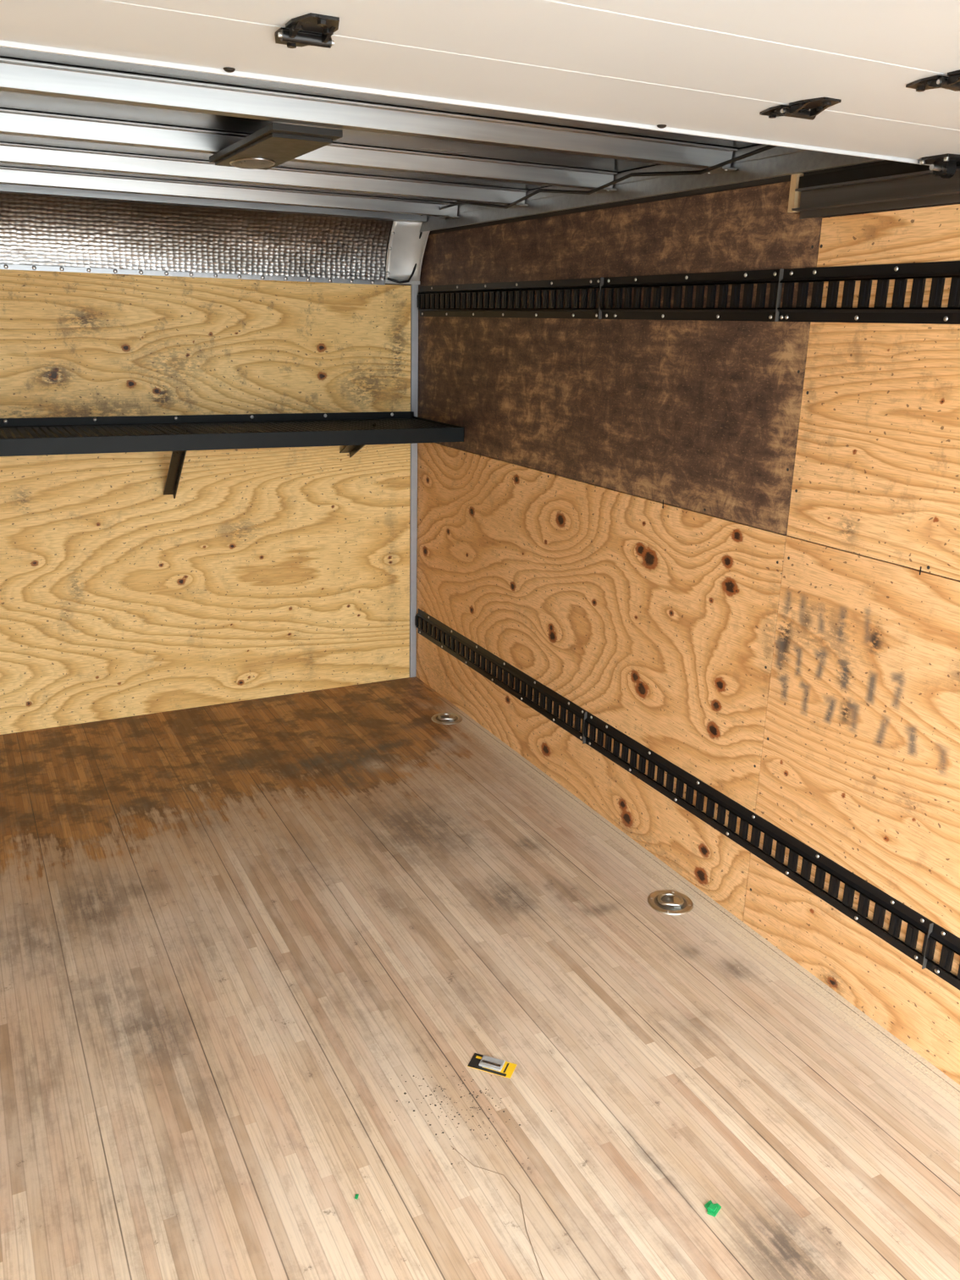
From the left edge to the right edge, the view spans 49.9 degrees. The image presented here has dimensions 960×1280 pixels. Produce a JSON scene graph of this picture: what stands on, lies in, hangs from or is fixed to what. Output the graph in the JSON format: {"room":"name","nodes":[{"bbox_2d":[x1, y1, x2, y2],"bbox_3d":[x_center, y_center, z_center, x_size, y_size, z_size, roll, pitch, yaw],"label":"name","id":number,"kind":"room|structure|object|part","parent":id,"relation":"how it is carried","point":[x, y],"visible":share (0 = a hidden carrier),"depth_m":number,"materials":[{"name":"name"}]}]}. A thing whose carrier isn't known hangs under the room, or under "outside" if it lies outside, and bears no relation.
{"room":"cargo trailer interior","nodes":[
{"label":"cargo trailer interior","id":0,"kind":"room"},
{"bbox_2d":[0,46,762,204],"bbox_3d":[-0.211,-1.095,1.964,2.460,0.030,4.960,-7,19,-26],"label":"ceiling","id":1,"kind":"structure","parent":0,"point":[14,101],"depth_m":2.54,"materials":[{"name":"metal"}]},
{"bbox_2d":[0,166,459,220],"bbox_3d":[-1.098,-1.584,3.631,2.240,0.056,0.100,-7,19,-26],"label":"bow","id":2,"kind":"object","parent":1,"relation":"attached to","point":[8,175],"visible":0.98,"depth_m":3.68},
{"bbox_2d":[0,142,528,208],"bbox_3d":[-0.848,-1.434,3.164,2.240,0.056,0.100,-7,19,-26],"label":"bow","id":3,"kind":"object","parent":1,"relation":"attached to","point":[13,153],"visible":0.98,"depth_m":3.21,"materials":[{"name":"silver metal"}]},
{"bbox_2d":[209,122,342,170],"bbox_3d":[-0.510,-1.189,2.510,0.160,0.033,0.590,-7,19,-26],"label":"ceiling light","id":4,"kind":"object","parent":1,"relation":"attached to","point":[275,144],"depth_m":2.40,"materials":[{"name":"plastic"}]},
{"bbox_2d":[0,108,617,193],"bbox_3d":[-0.599,-1.285,2.698,2.240,0.056,0.100,-7,19,-26],"label":"bow","id":5,"kind":"object","parent":1,"relation":"attached to","point":[13,122],"visible":0.9,"depth_m":2.76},
{"bbox_2d":[0,57,738,174],"bbox_3d":[-0.349,-1.135,2.231,2.240,0.056,0.100,-7,19,-26],"label":"bow","id":6,"kind":"object","parent":1,"relation":"attached to","point":[16,75],"visible":0.91,"depth_m":2.22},
{"bbox_2d":[420,144,777,215],"bbox_3d":[0.335,-1.385,3.129,0.056,0.055,2.602,-7,19,-24],"label":"cable","id":7,"kind":"object","parent":1,"relation":"attached to","point":[769,146],"visible":0.73,"depth_m":2.94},
{"bbox_2d":[384,220,418,543],"bbox_3d":[-1.376,-0.700,4.361,2.410,2.190,0.050,-7,19,-26],"label":"wall","id":8,"kind":"structure","parent":0,"point":[393,221],"depth_m":4.55,"materials":[{"name":"silver metal"}]},
{"bbox_2d":[0,443,410,734],"bbox_3d":[-1.366,-0.267,4.470,2.304,1.218,0.010,-7,19,-26],"label":"plywood sheet","id":9,"kind":"object","parent":8,"relation":"attached to","point":[267,572],"visible":0.92,"depth_m":4.53,"materials":[{"name":"brown wood"}]},
{"bbox_2d":[0,269,410,418],"bbox_3d":[-1.344,-1.153,4.197,2.304,0.630,0.010,-7,19,-26],"label":"plywood sheet","id":10,"kind":"object","parent":8,"relation":"attached to","point":[73,344],"visible":0.91,"depth_m":4.26,"materials":[{"name":"brown wood"}]},
{"bbox_2d":[0,183,430,285],"bbox_3d":[-1.270,-1.559,3.982,2.334,0.280,0.199,-7,19,-26],"label":"header panel","id":11,"kind":"object","parent":8,"relation":"attached to","point":[42,228],"visible":0.98,"depth_m":4.11,"materials":[{"name":"silver metal"}]},
{"bbox_2d":[0,411,464,498],"bbox_3d":[-1.216,-0.693,4.098,2.300,0.345,0.545,-7,19,-26],"label":"storage shelf","id":12,"kind":"object","parent":8,"relation":"attached to","point":[178,434],"visible":1,"depth_m":4.10,"materials":[{"name":"black metal"}]},
{"bbox_3d":[-1.210,-0.817,4.054,2.300,0.082,0.534,-7,19,-26],"label":"shelf frame","id":13,"kind":"part","parent":12,"relation":"part of","materials":[{"name":"black metal"}]},
{"bbox_2d":[409,284,418,677],"bbox_3d":[-0.315,-0.705,4.889,0.032,1.860,0.016,-7,19,-26],"label":"trim","id":14,"kind":"structure","parent":8,"relation":"attached to","point":[414,288],"depth_m":4.88,"materials":[{"name":"grey metal"}]},
{"bbox_2d":[0,676,959,1279],"bbox_3d":[-0.249,1.001,2.580,2.340,0.040,4.900,-7,19,-26],"label":"floor","id":15,"kind":"structure","parent":0,"point":[194,902],"depth_m":2.56,"materials":[{"name":"brown wood"}]},
{"bbox_2d":[309,1000,567,1210],"bbox_3d":[-0.112,1.048,2.363,0.498,0.003,0.668,-7,19,-26],"label":"crumbs","id":16,"kind":"object","parent":15,"relation":"on","point":[405,1093],"visible":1,"depth_m":2.34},
{"bbox_2d":[431,712,462,724],"bbox_3d":[-0.148,0.346,4.623,0.140,0.014,0.140,-7,19,-26],"label":"ring","id":17,"kind":"object","parent":15,"relation":"on","point":[441,718],"visible":1,"depth_m":4.61,"materials":[{"name":"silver metal"}]},
{"bbox_2d":[467,1053,517,1078],"bbox_3d":[0.029,1.016,2.469,0.108,0.008,0.050,8,18,19],"label":"package","id":18,"kind":"object","parent":15,"relation":"on","point":[501,1067],"visible":1,"depth_m":2.46,"materials":[{"name":"plastic"}]},
{"bbox_3d":[0.028,1.013,2.466,0.046,0.002,0.008,8,18,19],"label":"steel blade","id":19,"kind":"part","parent":18,"relation":"part of","materials":[{"name":"metal"}]},
{"bbox_2d":[451,1146,543,1279],"bbox_3d":[0.127,1.190,1.921,0.079,0.001,0.741,-6,19,-24],"label":"string","id":20,"kind":"object","parent":15,"relation":"on","point":[451,1146],"visible":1,"depth_m":2.09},
{"bbox_2d":[647,890,693,915],"bbox_3d":[0.589,0.806,3.188,0.140,0.014,0.140,-7,19,-26],"label":"ring","id":21,"kind":"object","parent":15,"relation":"on","point":[671,902],"visible":1,"depth_m":3.18,"materials":[{"name":"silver metal"}]},
{"bbox_2d":[704,1199,721,1217],"bbox_3d":[0.468,1.145,2.083,0.029,0.008,0.034,14,21,36],"label":"clip","id":22,"kind":"object","parent":15,"relation":"on","point":[713,1209],"visible":1,"depth_m":2.08,"materials":[{"name":"green plastic"}]},
{"bbox_2d":[468,728,959,1126],"bbox_3d":[0.724,0.864,3.030,0.175,0.002,3.449,-7,19,-26],"label":"sawdust","id":23,"kind":"object","parent":15,"relation":"on","point":[475,729],"visible":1,"depth_m":3.00},
{"bbox_2d":[416,160,959,1085],"bbox_3d":[0.831,-0.171,2.819,0.060,2.190,4.960,-7,19,-26],"label":"wall","id":24,"kind":"structure","parent":0,"point":[664,626],"depth_m":2.79,"materials":[{"name":"brown wood"}]},
{"bbox_2d":[417,173,824,535],"bbox_3d":[0.272,-1.040,3.655,0.022,0.896,2.438,-7,19,-26],"label":"plywood sheet","id":25,"kind":"object","parent":24,"relation":"attached to","point":[693,415],"depth_m":3.24,"materials":[{"name":"brown wood"}]},
{"bbox_3d":[0.791,-1.120,2.585,0.022,0.090,0.020,-7,19,-26],"label":"wood strip","id":26,"kind":"part","parent":25,"relation":"part of","materials":[{"name":"beige wood"}]},
{"bbox_2d":[419,143,883,231],"bbox_3d":[0.828,-1.164,2.462,0.055,0.081,4.898,-7,19,-26],"label":"roof rail","id":27,"kind":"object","parent":24,"relation":"attached to","point":[777,161],"depth_m":2.97,"materials":[{"name":"metal"}]},
{"bbox_2d":[419,244,929,890],"bbox_3d":[0.371,-0.383,3.624,0.002,1.789,2.869,-7,19,-26],"label":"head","id":28,"kind":"object","parent":24,"relation":"attached to","point":[821,245],"visible":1,"depth_m":2.75},
{"bbox_2d":[415,608,959,990],"bbox_3d":[0.791,0.564,3.003,0.015,0.124,4.850,-7,19,-26],"label":"rail","id":29,"kind":"object","parent":24,"relation":"attached to","point":[933,932],"visible":1,"depth_m":3.09,"materials":[{"name":"metal"}]},
{"bbox_2d":[417,260,959,324],"bbox_3d":[0.826,-0.859,2.566,0.015,0.129,4.850,-7,19,-26],"label":"rail","id":30,"kind":"object","parent":24,"relation":"attached to","point":[938,272],"visible":1,"depth_m":2.82,"materials":[{"name":"metal"}]},
{"bbox_2d":[480,452,921,574],"bbox_3d":[0.509,-0.463,3.325,0.001,0.020,2.233,-7,19,-26],"label":"seam marks","id":31,"kind":"object","parent":24,"relation":"attached to","point":[480,452],"visible":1,"depth_m":3.21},
{"bbox_2d":[791,160,959,219],"bbox_3d":[1.361,-0.759,1.502,0.044,0.098,2.525,-7,19,-26],"label":"door track","id":32,"kind":"object","parent":24,"relation":"attached to","point":[896,185],"visible":1,"depth_m":2.36,"materials":[{"name":"metal"}]},
{"bbox_3d":[-0.692,-0.489,0.480,0.030,0.050,2.510,-7,19,-26],"label":"door track","id":33,"kind":"object","parent":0,"visible":0},
{"bbox_2d":[0,0,959,159],"bbox_3d":[0.394,-0.628,0.864,2.282,0.045,1.948,-7,19,-26],"label":"roll-up door","id":34,"kind":"structure","parent":33,"relation":"attached to","point":[710,66],"depth_m":1.39,"materials":[{"name":"white metal"}]},
{"bbox_2d":[222,66,235,72],"bbox_3d":[-0.370,-0.841,1.522,0.017,0.005,0.017,-7,19,-26],"label":"bolt","id":35,"kind":"object","parent":34,"relation":"attached to","point":[228,69],"visible":1,"depth_m":1.52,"materials":[{"name":"black metal"}]},
{"bbox_3d":[-0.220,-0.764,1.307,0.072,0.017,0.148,-7,19,-26],"label":"door hinge","id":36,"kind":"part","parent":34,"relation":"part of","materials":[{"name":"black metal"}]},
{"bbox_2d":[0,39,931,165],"bbox_3d":[-0.051,-0.900,1.693,2.282,0.036,0.007,-7,19,-26],"label":"door top edge","id":37,"kind":"object","parent":34,"relation":"attached to","point":[2,43],"visible":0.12,"depth_m":1.66,"materials":[{"name":"white metal"}]},
{"bbox_2d":[656,124,666,128],"bbox_3d":[0.329,-0.929,1.868,0.017,0.005,0.017,-7,19,-26],"label":"bolt","id":38,"kind":"object","parent":34,"relation":"attached to","point":[660,126],"visible":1,"depth_m":1.86,"materials":[{"name":"metal"}]},
{"bbox_3d":[0.264,-0.713,1.103,2.282,0.028,0.278,-7,19,-26],"label":"door panel","id":39,"kind":"part","parent":34,"relation":"part of","materials":[{"name":"white metal"}]},
{"bbox_3d":[0.520,-0.861,1.682,0.072,0.017,0.148,-7,19,-26],"label":"door hinge","id":40,"kind":"part","parent":34,"relation":"part of","materials":[{"name":"black metal"}]},
{"bbox_3d":[0.676,-0.790,1.464,0.072,0.017,0.148,-7,19,-26],"label":"door hinge","id":41,"kind":"part","parent":34,"relation":"part of","materials":[{"name":"black metal"}]},
{"bbox_2d":[918,153,959,178],"bbox_3d":[0.955,-0.980,2.139,0.065,0.038,0.105,-7,19,-26],"label":"bracket","id":42,"kind":"object","parent":34,"relation":"attached to","point":[944,166],"visible":1,"depth_m":2.13,"materials":[{"name":"metal"}]}
]}

